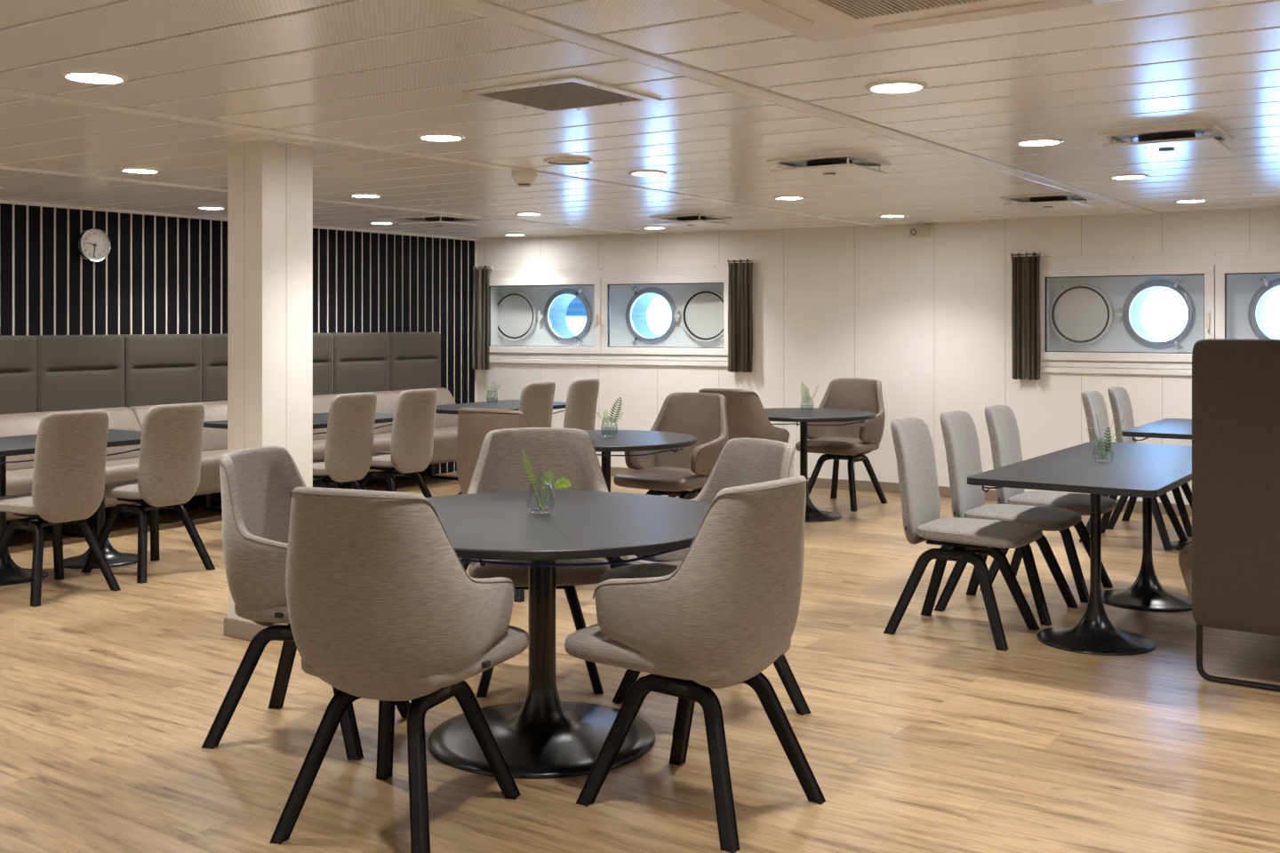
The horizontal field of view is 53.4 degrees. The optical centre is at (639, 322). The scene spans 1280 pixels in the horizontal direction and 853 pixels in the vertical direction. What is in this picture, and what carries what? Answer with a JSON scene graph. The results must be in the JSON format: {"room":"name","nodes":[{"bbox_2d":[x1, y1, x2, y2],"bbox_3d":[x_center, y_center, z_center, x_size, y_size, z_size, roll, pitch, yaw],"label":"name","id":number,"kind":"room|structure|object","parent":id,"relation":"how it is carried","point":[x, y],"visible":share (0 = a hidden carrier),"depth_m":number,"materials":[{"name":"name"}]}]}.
{"room":"ship interior","nodes":[
{"label":"ship interior","id":0,"kind":"room"},
{"bbox_2d":[12,204,476,532],"bbox_3d":[-4.730,0.282,7.317,0.150,2.164,11.984,0,0,34],"label":"wall","id":1,"kind":"structure","parent":0,"point":[41,208],"depth_m":9.30,"materials":[{"name":"black"}]},
{"bbox_2d":[77,228,110,263],"bbox_3d":[-3.697,-0.518,8.628,0.036,0.244,0.232,0,0,34],"label":"wall clock","id":2,"kind":"object","parent":1,"relation":"attached to","point":[93,244],"visible":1,"depth_m":8.62,"materials":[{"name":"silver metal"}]},
{"bbox_2d":[0,203,474,534],"bbox_3d":[-4.379,0.302,7.691,0.009,2.125,10.094,0,0,34],"label":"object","id":3,"kind":"structure","parent":1,"relation":"attached to","point":[5,209],"depth_m":9.26,"materials":[{"name":"black wood"}]},
{"bbox_2d":[0,200,479,240],"bbox_3d":[-4.768,-0.771,7.101,0.030,0.021,11.584,0,0,34],"label":"trim","id":4,"kind":"structure","parent":1,"relation":"attached to","point":[1,201],"depth_m":9.17,"materials":[{"name":"black metal"}]},
{"bbox_2d":[0,472,1279,852],"bbox_3d":[-0.514,1.424,4.624,10.250,0.120,12.670,0,0,34],"label":"floor","id":5,"kind":"structure","parent":0,"point":[926,736],"depth_m":4.26,"materials":[{"name":"brown wood"}]},
{"bbox_2d":[0,409,120,607],"bbox_3d":[-3.006,0.901,6.450,0.610,0.927,0.466,0,0,34],"label":"dining chair","id":6,"kind":"object","parent":5,"relation":"on","point":[68,485],"visible":1,"depth_m":6.29,"materials":[{"name":"beige fabric"}]},
{"bbox_2d":[0,493,38,514],"bbox_3d":[-3.058,0.917,6.486,0.484,0.072,0.430,0,0,34],"label":"seat cushion","id":7,"kind":"object","parent":6,"relation":"on","point":[21,504],"depth_m":6.29,"materials":[{"name":"beige fabric"}]},
{"bbox_2d":[0,429,141,586],"bbox_3d":[-3.186,0.999,6.884,0.750,0.730,1.205,0,0,34],"label":"rectangular table","id":8,"kind":"object","parent":5,"relation":"on","point":[11,573],"visible":0.56,"depth_m":6.83,"materials":[{"name":"black"}]},
{"bbox_2d":[81,402,215,583],"bbox_3d":[-2.707,0.901,6.997,0.610,0.927,0.466,0,0,34],"label":"dining chair","id":9,"kind":"object","parent":5,"relation":"on","point":[169,472],"visible":0.95,"depth_m":6.85,"materials":[{"name":"beige fabric"}]},
{"bbox_2d":[103,480,143,499],"bbox_3d":[-2.759,0.917,7.032,0.484,0.072,0.430,0,0,34],"label":"seat cushion","id":10,"kind":"object","parent":9,"relation":"on","point":[124,490],"depth_m":6.84,"materials":[{"name":"beige fabric"}]},
{"bbox_2d":[0,332,458,537],"bbox_3d":[-3.152,0.724,8.893,0.637,1.280,5.714,0,0,34],"label":"bench","id":11,"kind":"object","parent":5,"relation":"on","point":[124,377],"visible":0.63,"depth_m":8.94,"materials":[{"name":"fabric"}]},
{"bbox_2d":[0,407,141,471],"bbox_3d":[-3.795,0.752,8.172,0.255,0.345,1.258,0,0,34],"label":"lumbar cushion","id":12,"kind":"object","parent":11,"relation":"on","point":[22,421],"depth_m":8.22,"materials":[{"name":"beige fabric"}]},
{"bbox_2d":[129,400,227,451],"bbox_3d":[-3.088,0.752,9.212,0.255,0.345,1.253,0,0,34],"label":"lumbar cushion","id":13,"kind":"object","parent":11,"relation":"on","point":[213,439],"depth_m":9.09,"materials":[{"name":"beige fabric"}]},
{"bbox_2d":[312,391,398,440],"bbox_3d":[-2.383,0.752,10.250,0.255,0.345,1.253,0,0,34],"label":"lumbar cushion","id":14,"kind":"object","parent":11,"relation":"on","point":[322,400],"depth_m":10.40,"materials":[{"name":"beige fabric"}]},
{"bbox_2d":[393,387,458,428],"bbox_3d":[-1.851,0.752,11.031,0.255,0.345,0.633,0,0,34],"label":"lumbar cushion","id":15,"kind":"object","parent":11,"relation":"on","point":[444,396],"depth_m":11.11,"materials":[{"name":"beige fabric"}]},
{"bbox_2d":[227,139,312,623],"bbox_3d":[-1.627,0.290,5.610,0.231,2.149,0.281,0,0,34],"label":"column","id":16,"kind":"structure","parent":5,"relation":"on","point":[270,183],"depth_m":5.52,"materials":[{"name":"white paint"}]},
{"bbox_2d":[224,616,287,640],"bbox_3d":[-1.628,1.327,5.610,0.254,0.075,0.304,0,0,34],"label":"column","id":17,"kind":"structure","parent":16,"relation":"attached to","point":[241,629],"depth_m":5.49,"materials":[{"name":"brown"}]},
{"bbox_2d":[203,412,393,488],"bbox_3d":[-2.173,0.999,8.370,0.765,0.730,1.200,0,0,34],"label":"rectangular table","id":18,"kind":"object","parent":5,"relation":"on","point":[320,420],"visible":0.08,"depth_m":8.29,"materials":[{"name":"black"}]},
{"bbox_2d":[201,446,409,760],"bbox_3d":[-1.060,0.896,4.241,0.624,0.937,0.565,0,0,12],"label":"armchair","id":19,"kind":"object","parent":5,"relation":"on","point":[257,484],"visible":0.5,"depth_m":4.11,"materials":[{"name":"grey fabric"}]},
{"bbox_2d":[234,604,289,623],"bbox_3d":[-1.017,0.916,4.232,0.536,0.096,0.522,0,0,12],"label":"seat cushion","id":20,"kind":"object","parent":19,"relation":"on","point":[256,613],"depth_m":4.02,"materials":[{"name":"beige fabric"}]},
{"bbox_2d":[312,392,376,489],"bbox_3d":[-1.979,0.901,8.050,0.610,0.927,0.466,0,0,34],"label":"dining chair","id":21,"kind":"object","parent":5,"relation":"on","point":[348,459],"visible":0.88,"depth_m":7.87,"materials":[{"name":"beige fabric"}]},
{"bbox_2d":[312,458,327,475],"bbox_3d":[-2.031,0.917,8.085,0.484,0.072,0.430,0,0,34],"label":"seat cushion","id":22,"kind":"object","parent":21,"relation":"on","point":[320,468],"depth_m":7.84,"materials":[{"name":"beige fabric"}]},
{"bbox_2d":[359,388,438,497],"bbox_3d":[-1.667,0.901,8.509,0.610,0.927,0.466,0,0,34],"label":"dining chair","id":23,"kind":"object","parent":5,"relation":"on","point":[411,452],"visible":0.91,"depth_m":8.34,"materials":[{"name":"beige fabric"}]},
{"bbox_2d":[370,451,393,467],"bbox_3d":[-1.719,0.917,8.544,0.484,0.072,0.430,0,0,34],"label":"seat cushion","id":24,"kind":"object","parent":23,"relation":"on","point":[382,459],"depth_m":8.32,"materials":[{"name":"beige fabric"}]},
{"bbox_2d":[269,487,528,852],"bbox_3d":[-0.647,0.896,3.535,0.565,0.937,0.624,0,0,21],"label":"armchair","id":25,"kind":"object","parent":5,"relation":"on","point":[382,605],"visible":1,"depth_m":3.29,"materials":[{"name":"beige fabric"}]},
{"bbox_2d":[300,625,528,689],"bbox_3d":[-0.631,0.916,3.576,0.522,0.096,0.536,0,0,21],"label":"seat cushion","id":26,"kind":"object","parent":25,"relation":"on","point":[436,671],"depth_m":3.33,"materials":[{"name":"beige fabric"}]},
{"bbox_2d":[456,408,531,602],"bbox_3d":[-0.621,0.896,6.577,0.565,0.937,0.624,0,0,32],"label":"leather armchair","id":27,"kind":"object","parent":5,"relation":"on","point":[474,424],"visible":0.2,"depth_m":6.37,"materials":[{"name":"brown leather"}]},
{"bbox_2d":[435,400,566,495],"bbox_3d":[-1.103,0.999,9.767,0.805,0.730,1.255,0,0,34],"label":"rectangular table","id":28,"kind":"object","parent":5,"relation":"on","point":[504,404],"visible":0.09,"depth_m":9.71,"materials":[{"name":"black"}]},
{"bbox_3d":[-1.146,0.579,9.859,0.093,0.109,0.093,0,0,34],"label":"glass vase","id":29,"kind":"object","parent":28,"relation":"on","visible":0},
{"bbox_2d":[478,374,501,402],"bbox_3d":[-1.160,0.511,9.861,0.180,0.220,0.012,0,0,0],"label":"fern sprig","id":30,"kind":"object","parent":29,"relation":"in","point":[492,399],"visible":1,"depth_m":9.86,"materials":[{"name":"green plant"}]},
{"bbox_2d":[518,381,555,427],"bbox_3d":[-0.951,0.901,9.527,0.610,0.927,0.466,0,0,34],"label":"dining chair","id":31,"kind":"object","parent":5,"relation":"on","point":[537,398],"visible":0.24,"depth_m":9.34,"materials":[{"name":"beige fabric"}]},
{"bbox_2d":[466,427,610,697],"bbox_3d":[-0.388,0.896,4.891,0.565,0.937,0.624,0,0,-6],"label":"armchair","id":32,"kind":"object","parent":5,"relation":"on","point":[569,453],"visible":0.33,"depth_m":5.10,"materials":[{"name":"grey fabric"}]},
{"bbox_2d":[468,557,610,586],"bbox_3d":[-0.384,0.916,4.846,0.522,0.096,0.536,0,0,-6],"label":"seat cushion","id":33,"kind":"object","parent":32,"relation":"on","point":[518,574],"depth_m":4.60,"materials":[{"name":"beige fabric"}]},
{"bbox_2d":[425,490,710,779],"bbox_3d":[-0.320,0.999,4.172,1.260,0.730,1.260,0,0,34],"label":"round table","id":34,"kind":"object","parent":5,"relation":"on","point":[543,736],"visible":0.7,"depth_m":4.08,"materials":[{"name":"black wood"}]},
{"bbox_2d":[527,480,554,515],"bbox_3d":[-0.328,0.579,4.213,0.093,0.108,0.093,0,0,34],"label":"glass vase","id":35,"kind":"object","parent":34,"relation":"on","point":[533,509],"visible":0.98,"depth_m":4.21,"materials":[{"name":"clear glass"}]},
{"bbox_2d":[521,450,570,510],"bbox_3d":[-0.308,0.521,4.216,0.164,0.199,0.029,0,0,6],"label":"fern sprig","id":36,"kind":"object","parent":35,"relation":"in","point":[561,485],"visible":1,"depth_m":4.21,"materials":[{"name":"green plant"}]},
{"bbox_2d":[563,378,599,430],"bbox_3d":[-0.636,0.901,9.990,0.610,0.927,0.466,0,0,34],"label":"dining chair","id":37,"kind":"object","parent":5,"relation":"on","point":[581,399],"visible":0.32,"depth_m":9.78,"materials":[{"name":"beige fabric"}]},
{"bbox_2d":[584,430,696,569],"bbox_3d":[-0.186,0.999,7.019,1.000,0.730,1.000,0,0,34],"label":"round table","id":38,"kind":"object","parent":5,"relation":"on","point":[625,440],"visible":0.44,"depth_m":6.90,"materials":[{"name":"black wood"}]},
{"bbox_2d":[600,419,617,437],"bbox_3d":[-0.170,0.579,7.044,0.093,0.108,0.093,0,0,34],"label":"glass vase","id":39,"kind":"object","parent":38,"relation":"on","point":[603,420],"visible":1,"depth_m":7.04,"materials":[{"name":"glass"}]},
{"bbox_2d":[597,397,623,434],"bbox_3d":[-0.166,0.518,7.049,0.152,0.207,0.021,0,0,3],"label":"fern sprig","id":40,"kind":"object","parent":39,"relation":"in","point":[619,409],"visible":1,"depth_m":7.04,"materials":[{"name":"green plant"}]},
{"bbox_2d":[613,392,728,499],"bbox_3d":[0.199,0.896,7.517,0.565,0.937,0.624,0,0,36],"label":"leather armchair","id":41,"kind":"object","parent":5,"relation":"on","point":[684,474],"visible":0.68,"depth_m":7.61,"materials":[{"name":"brown"}]},
{"bbox_2d":[613,466,709,491],"bbox_3d":[0.173,0.916,7.482,0.522,0.096,0.536,0,0,36],"label":"seat cushion","id":42,"kind":"object","parent":41,"relation":"on","point":[654,478],"depth_m":7.30,"materials":[{"name":"brown leather"}]},
{"bbox_2d":[564,475,825,852],"bbox_3d":[0.150,0.896,3.638,0.624,0.937,0.565,0,0,39],"label":"armchair","id":43,"kind":"object","parent":5,"relation":"on","point":[730,609],"visible":1,"depth_m":3.41,"materials":[{"name":"beige fabric"}]},
{"bbox_2d":[564,624,791,680],"bbox_3d":[0.116,0.916,3.665,0.536,0.096,0.522,0,0,39],"label":"seat cushion","id":44,"kind":"object","parent":43,"relation":"on","point":[592,644],"depth_m":3.43,"materials":[{"name":"beige fabric"}]},
{"bbox_2d":[600,438,811,735],"bbox_3d":[0.222,0.896,4.496,0.624,0.937,0.565,0,0,-29],"label":"armchair","id":45,"kind":"object","parent":5,"relation":"on","point":[741,461],"visible":0.2,"depth_m":4.60,"materials":[{"name":"beige fabric"}]},
{"bbox_2d":[600,560,682,582],"bbox_3d":[0.183,0.916,4.474,0.536,0.096,0.522,0,0,-29],"label":"seat cushion","id":46,"kind":"object","parent":45,"relation":"on","point":[661,568],"depth_m":4.50,"materials":[{"name":"beige fabric"}]},
{"bbox_2d":[698,388,789,443],"bbox_3d":[0.694,0.896,8.477,0.565,0.937,0.624,0,0,32],"label":"leather armchair","id":47,"kind":"object","parent":5,"relation":"on","point":[747,417],"visible":0.25,"depth_m":8.18,"materials":[{"name":"brown leather"}]},
{"bbox_2d":[764,408,876,522],"bbox_3d":[1.151,0.999,8.951,1.000,0.730,1.000,0,0,34],"label":"round table","id":48,"kind":"object","parent":5,"relation":"on","point":[812,514],"visible":0.59,"depth_m":8.85,"materials":[{"name":"black"}]},
{"bbox_2d":[800,396,813,412],"bbox_3d":[1.182,0.579,9.015,0.093,0.108,0.093,0,0,34],"label":"glass vase","id":49,"kind":"object","parent":48,"relation":"on","point":[811,396],"visible":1,"depth_m":9.02,"materials":[{"name":"glass"}]},
{"bbox_2d":[800,382,818,409],"bbox_3d":[1.200,0.520,9.018,0.137,0.201,0.014,0,0,-2],"label":"fern sprig","id":50,"kind":"object","parent":49,"relation":"in","point":[803,388],"visible":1,"depth_m":9.01,"materials":[{"name":"green plant"}]},
{"bbox_2d":[795,378,887,511],"bbox_3d":[1.504,0.896,9.508,0.565,0.937,0.624,0,0,36],"label":"leather armchair","id":51,"kind":"object","parent":5,"relation":"on","point":[850,443],"visible":0.83,"depth_m":9.57,"materials":[{"name":"brown leather"}]},
{"bbox_2d":[795,437,879,455],"bbox_3d":[1.478,0.916,9.473,0.522,0.096,0.536,0,0,36],"label":"seat cushion","id":52,"kind":"object","parent":51,"relation":"on","point":[825,445],"depth_m":9.29,"materials":[{"name":"brown leather"}]},
{"bbox_2d":[883,417,1042,651],"bbox_3d":[1.432,0.901,5.617,0.610,0.927,0.466,0,0,34],"label":"dining chair","id":53,"kind":"object","parent":5,"relation":"on","point":[960,540],"visible":1,"depth_m":5.59,"materials":[{"name":"grey fabric"}]},
{"bbox_2d":[916,517,1042,548],"bbox_3d":[1.484,0.917,5.581,0.484,0.072,0.430,0,0,34],"label":"seat cushion","id":54,"kind":"object","parent":53,"relation":"on","point":[948,532],"depth_m":5.48,"materials":[{"name":"grey fabric"}]},
{"bbox_2d":[934,410,1081,626],"bbox_3d":[1.755,0.901,6.056,0.610,0.927,0.466,0,0,34],"label":"dining chair","id":55,"kind":"object","parent":5,"relation":"on","point":[960,436],"visible":0.75,"depth_m":6.03,"materials":[{"name":"grey fabric"}]},
{"bbox_2d":[964,504,1081,531],"bbox_3d":[1.807,0.917,6.021,0.484,0.072,0.430,0,0,34],"label":"seat cushion","id":56,"kind":"object","parent":55,"relation":"on","point":[1046,518],"depth_m":5.92,"materials":[{"name":"grey fabric"}]},
{"bbox_2d":[979,405,1117,603],"bbox_3d":[2.095,0.901,6.520,0.610,0.927,0.466,0,0,34],"label":"dining chair","id":57,"kind":"object","parent":5,"relation":"on","point":[1004,433],"visible":0.63,"depth_m":6.50,"materials":[{"name":"grey fabric"}]},
{"bbox_2d":[1008,491,1117,515],"bbox_3d":[2.147,0.917,6.485,0.484,0.072,0.430,0,0,34],"label":"seat cushion","id":58,"kind":"object","parent":57,"relation":"on","point":[1079,503],"depth_m":6.39,"materials":[{"name":"grey fabric"}]},
{"bbox_2d":[967,440,1191,655],"bbox_3d":[2.180,0.999,5.804,0.740,0.730,1.950,0,0,34],"label":"rectangular table","id":59,"kind":"object","parent":5,"relation":"on","point":[1146,471],"visible":0.97,"depth_m":5.43,"materials":[{"name":"black wood"}]},
{"bbox_2d":[1092,437,1113,463],"bbox_3d":[2.102,0.579,5.778,0.093,0.108,0.093,0,0,34],"label":"glass vase","id":60,"kind":"object","parent":59,"relation":"on","point":[1097,437],"visible":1,"depth_m":5.78,"materials":[{"name":"clear glass"}]},
{"bbox_2d":[1087,413,1124,459],"bbox_3d":[2.114,0.516,5.778,0.168,0.210,0.009,0,0,0],"label":"fern sprig","id":61,"kind":"object","parent":60,"relation":"in","point":[1108,428],"visible":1,"depth_m":5.78,"materials":[{"name":"green plant"}]},
{"bbox_2d":[1079,391,1187,551],"bbox_3d":[3.088,0.901,7.937,0.610,0.927,0.466,0,0,34],"label":"dining chair","id":62,"kind":"object","parent":5,"relation":"on","point":[1093,402],"visible":0.26,"depth_m":7.97,"materials":[{"name":"grey fabric"}]},
{"bbox_2d":[1105,386,1191,536],"bbox_3d":[3.433,0.901,8.428,0.610,0.927,0.466,0,0,34],"label":"dining chair","id":63,"kind":"object","parent":5,"relation":"on","point":[1119,399],"visible":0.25,"depth_m":8.43,"materials":[{"name":"grey fabric"}]},
{"bbox_2d":[1121,418,1191,551],"bbox_3d":[3.458,0.999,7.716,0.755,0.730,1.250,0,0,34],"label":"rectangular table","id":64,"kind":"object","parent":5,"relation":"on","point":[1170,428],"visible":0.26,"depth_m":7.59,"materials":[{"name":"black wood"}]},
{"bbox_2d":[1178,338,1279,692],"bbox_3d":[3.006,0.713,5.471,0.950,1.301,2.050,0,0,34],"label":"sofa","id":65,"kind":"object","parent":5,"relation":"on","point":[1230,566],"visible":1,"depth_m":4.77,"materials":[{"name":"fabric"}]},
{"bbox_2d":[0,0,1279,239],"bbox_3d":[-0.374,-0.838,4.831,10.250,0.124,13.170,0,0,34],"label":"ceiling","id":66,"kind":"structure","parent":0,"point":[356,83],"depth_m":4.70,"materials":[{"name":"beige"}]},
{"bbox_2d":[59,69,127,84],"bbox_3d":[-1.725,-0.775,4.026,0.200,0.009,0.200,0,0,34],"label":"recessed light","id":67,"kind":"object","parent":66,"relation":"in","point":[83,76],"visible":1,"depth_m":4.01,"materials":[{"name":"white paint"}]},
{"bbox_2d":[67,73,120,81],"bbox_3d":[-1.725,-0.775,4.026,0.158,0.003,0.158,0,0,34],"label":"diffuser","id":68,"kind":"object","parent":67,"relation":"attached to","point":[77,77],"depth_m":4.03,"materials":[{"name":"white plastic"}]},
{"bbox_2d":[119,168,160,173],"bbox_3d":[-2.554,-0.775,6.506,0.200,0.009,0.200,0,0,34],"label":"recessed light","id":69,"kind":"object","parent":66,"relation":"in","point":[124,170],"visible":1,"depth_m":6.48,"materials":[{"name":"white paint"}]},
{"bbox_2d":[124,169,153,172],"bbox_3d":[-2.554,-0.775,6.506,0.158,0.003,0.158,0,0,34],"label":"diffuser","id":70,"kind":"object","parent":69,"relation":"attached to","point":[125,171],"depth_m":6.51,"materials":[{"name":"white plastic"}]},
{"bbox_2d":[195,206,226,209],"bbox_3d":[-2.904,-0.775,8.624,0.200,0.009,0.200,0,0,34],"label":"recessed light","id":71,"kind":"object","parent":66,"relation":"in","point":[196,207],"visible":1,"depth_m":8.60,"materials":[{"name":"white paint"}]},
{"bbox_2d":[348,193,382,198],"bbox_3d":[-1.680,-0.775,7.792,0.200,0.009,0.200,0,0,34],"label":"recessed light","id":72,"kind":"object","parent":66,"relation":"in","point":[362,196],"visible":1,"depth_m":7.79,"materials":[{"name":"white paint"}]},
{"bbox_2d":[396,214,481,228],"bbox_3d":[-1.495,-0.748,9.505,0.448,0.063,0.448,0,0,34],"label":"ceiling vent","id":73,"kind":"object","parent":66,"relation":"in","point":[435,221],"visible":1,"depth_m":9.43,"materials":[{"name":"grey metal"}]},
{"bbox_2d":[416,133,464,141],"bbox_3d":[-0.834,-0.775,5.337,0.200,0.009,0.200,0,0,34],"label":"recessed light","id":74,"kind":"object","parent":66,"relation":"in","point":[431,137],"visible":1,"depth_m":5.32,"materials":[{"name":"white paint"}]},
{"bbox_2d":[422,136,459,139],"bbox_3d":[-0.834,-0.775,5.337,0.158,0.003,0.158,0,0,34],"label":"diffuser","id":75,"kind":"object","parent":74,"relation":"attached to","point":[423,137],"depth_m":5.34,"materials":[{"name":"white plastic"}]},
{"bbox_2d":[512,169,537,188],"bbox_3d":[-0.593,-0.736,6.545,0.132,0.088,0.132,0,0,34],"label":"smoke detector","id":76,"kind":"object","parent":66,"relation":"attached to","point":[524,179],"visible":1,"depth_m":6.50,"materials":[{"name":"white paint"}]},
{"bbox_2d":[515,212,543,215],"bbox_3d":[-0.792,-0.775,9.099,0.200,0.009,0.200,0,0,34],"label":"recessed light","id":77,"kind":"object","parent":66,"relation":"in","point":[516,213],"visible":1,"depth_m":9.06,"materials":[{"name":"white paint"}]},
{"bbox_2d":[456,75,661,113],"bbox_3d":[-0.271,-0.774,4.368,0.500,0.011,0.500,0,0,34],"label":"ceiling vent","id":78,"kind":"object","parent":66,"relation":"in","point":[569,93],"visible":1,"depth_m":4.34,"materials":[{"name":"white metal"}]},
{"bbox_2d":[544,157,592,165],"bbox_3d":[-0.344,-0.773,6.111,0.236,0.013,0.236,0,0,34],"label":"ceiling speaker","id":79,"kind":"object","parent":66,"relation":"attached to","point":[557,161],"visible":1,"depth_m":6.08,"materials":[{"name":"white paint"}]},
{"bbox_2d":[628,170,666,175],"bbox_3d":[0.040,-0.775,6.623,0.200,0.009,0.200,0,0,34],"label":"recessed light","id":80,"kind":"object","parent":66,"relation":"in","point":[635,172],"visible":1,"depth_m":6.59,"materials":[{"name":"white paint"}]},
{"bbox_2d":[633,172,662,175],"bbox_3d":[0.040,-0.775,6.623,0.158,0.003,0.158,0,0,34],"label":"diffuser","id":81,"kind":"object","parent":80,"relation":"attached to","point":[635,173],"depth_m":6.63,"materials":[{"name":"white plastic"}]},
{"bbox_2d":[649,213,732,227],"bbox_3d":[0.379,-0.748,9.416,0.448,0.063,0.448,0,0,34],"label":"ceiling vent","id":82,"kind":"object","parent":66,"relation":"in","point":[684,220],"visible":1,"depth_m":9.33,"materials":[{"name":"grey metal"}]},
{"bbox_2d":[773,195,805,199],"bbox_3d":[0.928,-0.775,7.930,0.200,0.009,0.200,0,0,34],"label":"recessed light","id":83,"kind":"object","parent":66,"relation":"in","point":[783,197],"visible":1,"depth_m":7.90,"materials":[{"name":"white paint"}]},
{"bbox_2d":[766,152,890,179],"bbox_3d":[0.918,-0.748,6.171,0.448,0.063,0.448,0,0,34],"label":"ceiling vent","id":84,"kind":"object","parent":66,"relation":"in","point":[822,168],"visible":1,"depth_m":6.08,"materials":[{"name":"grey metal"}]},
{"bbox_2d":[879,214,906,217],"bbox_3d":[1.839,-0.775,9.270,0.200,0.009,0.200,0,0,34],"label":"recessed light","id":85,"kind":"object","parent":66,"relation":"in","point":[884,215],"visible":1,"depth_m":9.24,"materials":[{"name":"white paint"}]},
{"bbox_2d":[865,80,927,93],"bbox_3d":[0.845,-0.775,4.196,0.200,0.009,0.200,0,0,34],"label":"recessed light","id":86,"kind":"object","parent":66,"relation":"in","point":[894,86],"visible":1,"depth_m":4.18,"materials":[{"name":"white paint"}]},
{"bbox_2d":[872,83,919,91],"bbox_3d":[0.845,-0.775,4.196,0.158,0.003,0.158,0,0,34],"label":"diffuser","id":87,"kind":"object","parent":86,"relation":"attached to","point":[876,87],"depth_m":4.20,"materials":[{"name":"white plastic"}]},
{"bbox_2d":[712,0,1122,41],"bbox_3d":[0.596,-0.761,2.763,0.950,0.038,0.950,0,0,34],"label":"ceiling vent","id":88,"kind":"object","parent":66,"relation":"attached to","point":[815,20],"visible":1,"depth_m":3.06,"materials":[{"name":"white plastic"}]},
{"bbox_2d":[1015,137,1063,146],"bbox_3d":[1.719,-0.775,5.482,0.200,0.009,0.200,0,0,34],"label":"recessed light","id":89,"kind":"object","parent":66,"relation":"in","point":[1042,141],"visible":1,"depth_m":5.46,"materials":[{"name":"white paint"}]},
{"bbox_2d":[1021,140,1057,144],"bbox_3d":[1.719,-0.775,5.482,0.158,0.003,0.158,0,0,34],"label":"diffuser","id":90,"kind":"object","parent":89,"relation":"attached to","point":[1023,142],"depth_m":5.48,"materials":[{"name":"white plastic"}]},
{"bbox_2d":[1000,192,1094,210],"bbox_3d":[2.546,-0.748,7.943,0.448,0.063,0.448,0,0,34],"label":"ceiling vent","id":91,"kind":"object","parent":66,"relation":"in","point":[1046,201],"visible":1,"depth_m":7.86,"materials":[{"name":"grey metal"}]},
{"bbox_2d":[1109,174,1149,179],"bbox_3d":[2.607,-0.775,6.788,0.200,0.009,0.200,0,0,34],"label":"recessed light","id":92,"kind":"object","parent":66,"relation":"in","point":[1123,176],"visible":1,"depth_m":6.76,"materials":[{"name":"white paint"}]},
{"bbox_2d":[1096,124,1234,158],"bbox_3d":[2.197,-0.748,5.314,0.448,0.063,0.448,0,0,34],"label":"ceiling vent","id":93,"kind":"object","parent":66,"relation":"in","point":[1163,143],"visible":1,"depth_m":5.23,"materials":[{"name":"white metal"}]},
{"bbox_2d":[1174,199,1207,202],"bbox_3d":[3.518,-0.775,8.128,0.200,0.009,0.200,0,0,34],"label":"recessed light","id":94,"kind":"object","parent":66,"relation":"in","point":[1182,200],"visible":1,"depth_m":8.10,"materials":[{"name":"white paint"}]},
{"bbox_2d":[476,225,876,480],"bbox_3d":[0.095,0.282,11.177,4.045,2.164,0.082,0,0,25],"label":"wall","id":95,"kind":"structure","parent":0,"point":[814,290],"depth_m":10.70,"materials":[{"name":"white paint"}]},
{"bbox_2d":[472,265,493,369],"bbox_3d":[-1.476,-0.043,11.831,0.261,0.967,0.082,0,0,25],"label":"window curtain","id":96,"kind":"object","parent":95,"relation":"hanging from","point":[481,311],"visible":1,"depth_m":11.83,"materials":[{"name":"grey fabric"}]},
{"bbox_2d":[488,264,728,366],"bbox_3d":[-0.226,-0.061,11.579,2.870,1.050,0.648,0,0,25],"label":"window","id":97,"kind":"structure","parent":95,"relation":"in","point":[521,300],"depth_m":11.44,"materials":[{"name":"white paint"}]},
{"bbox_2d":[600,466,875,491],"bbox_3d":[0.189,1.323,11.082,3.796,0.083,0.012,0,0,25],"label":"baseboard","id":98,"kind":"structure","parent":95,"relation":"attached to","point":[820,483],"depth_m":10.40,"materials":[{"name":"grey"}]},
{"bbox_2d":[728,258,757,372],"bbox_3d":[0.861,-0.057,10.722,0.256,0.954,0.087,0,0,25],"label":"window curtain","id":99,"kind":"object","parent":95,"relation":"hanging from","point":[740,289],"visible":1,"depth_m":10.73,"materials":[{"name":"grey fabric"}]},
{"bbox_2d":[876,207,1279,504],"bbox_3d":[4.451,0.282,8.594,6.100,2.164,0.081,0,0,34],"label":"wall","id":100,"kind":"structure","parent":0,"point":[944,298],"depth_m":9.75,"materials":[{"name":"white paint"}]},
{"bbox_2d":[909,224,930,237],"bbox_3d":[2.202,-0.720,10.048,0.175,0.092,0.045,0,0,34],"label":"wall socket","id":101,"kind":"object","parent":100,"relation":"attached to","point":[922,230],"visible":1,"depth_m":10.02,"materials":[{"name":"beige plastic"}]},
{"bbox_2d":[1010,251,1045,380],"bbox_3d":[2.910,-0.048,9.544,0.245,0.956,0.082,0,0,34],"label":"window curtain","id":102,"kind":"object","parent":100,"relation":"hanging from","point":[1026,340],"visible":1,"depth_m":9.55,"materials":[{"name":"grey fabric"}]},
{"bbox_2d":[878,481,1191,517],"bbox_3d":[4.426,1.323,8.556,6.100,0.083,0.012,0,0,34],"label":"baseboard","id":103,"kind":"structure","parent":100,"relation":"attached to","point":[886,487],"depth_m":9.74,"materials":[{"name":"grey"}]},
{"bbox_2d":[1039,249,1279,375],"bbox_3d":[4.154,-0.061,9.082,2.870,1.050,0.668,0,0,34],"label":"window","id":104,"kind":"structure","parent":100,"relation":"in","point":[1086,301],"depth_m":9.23,"materials":[{"name":"white paint"}]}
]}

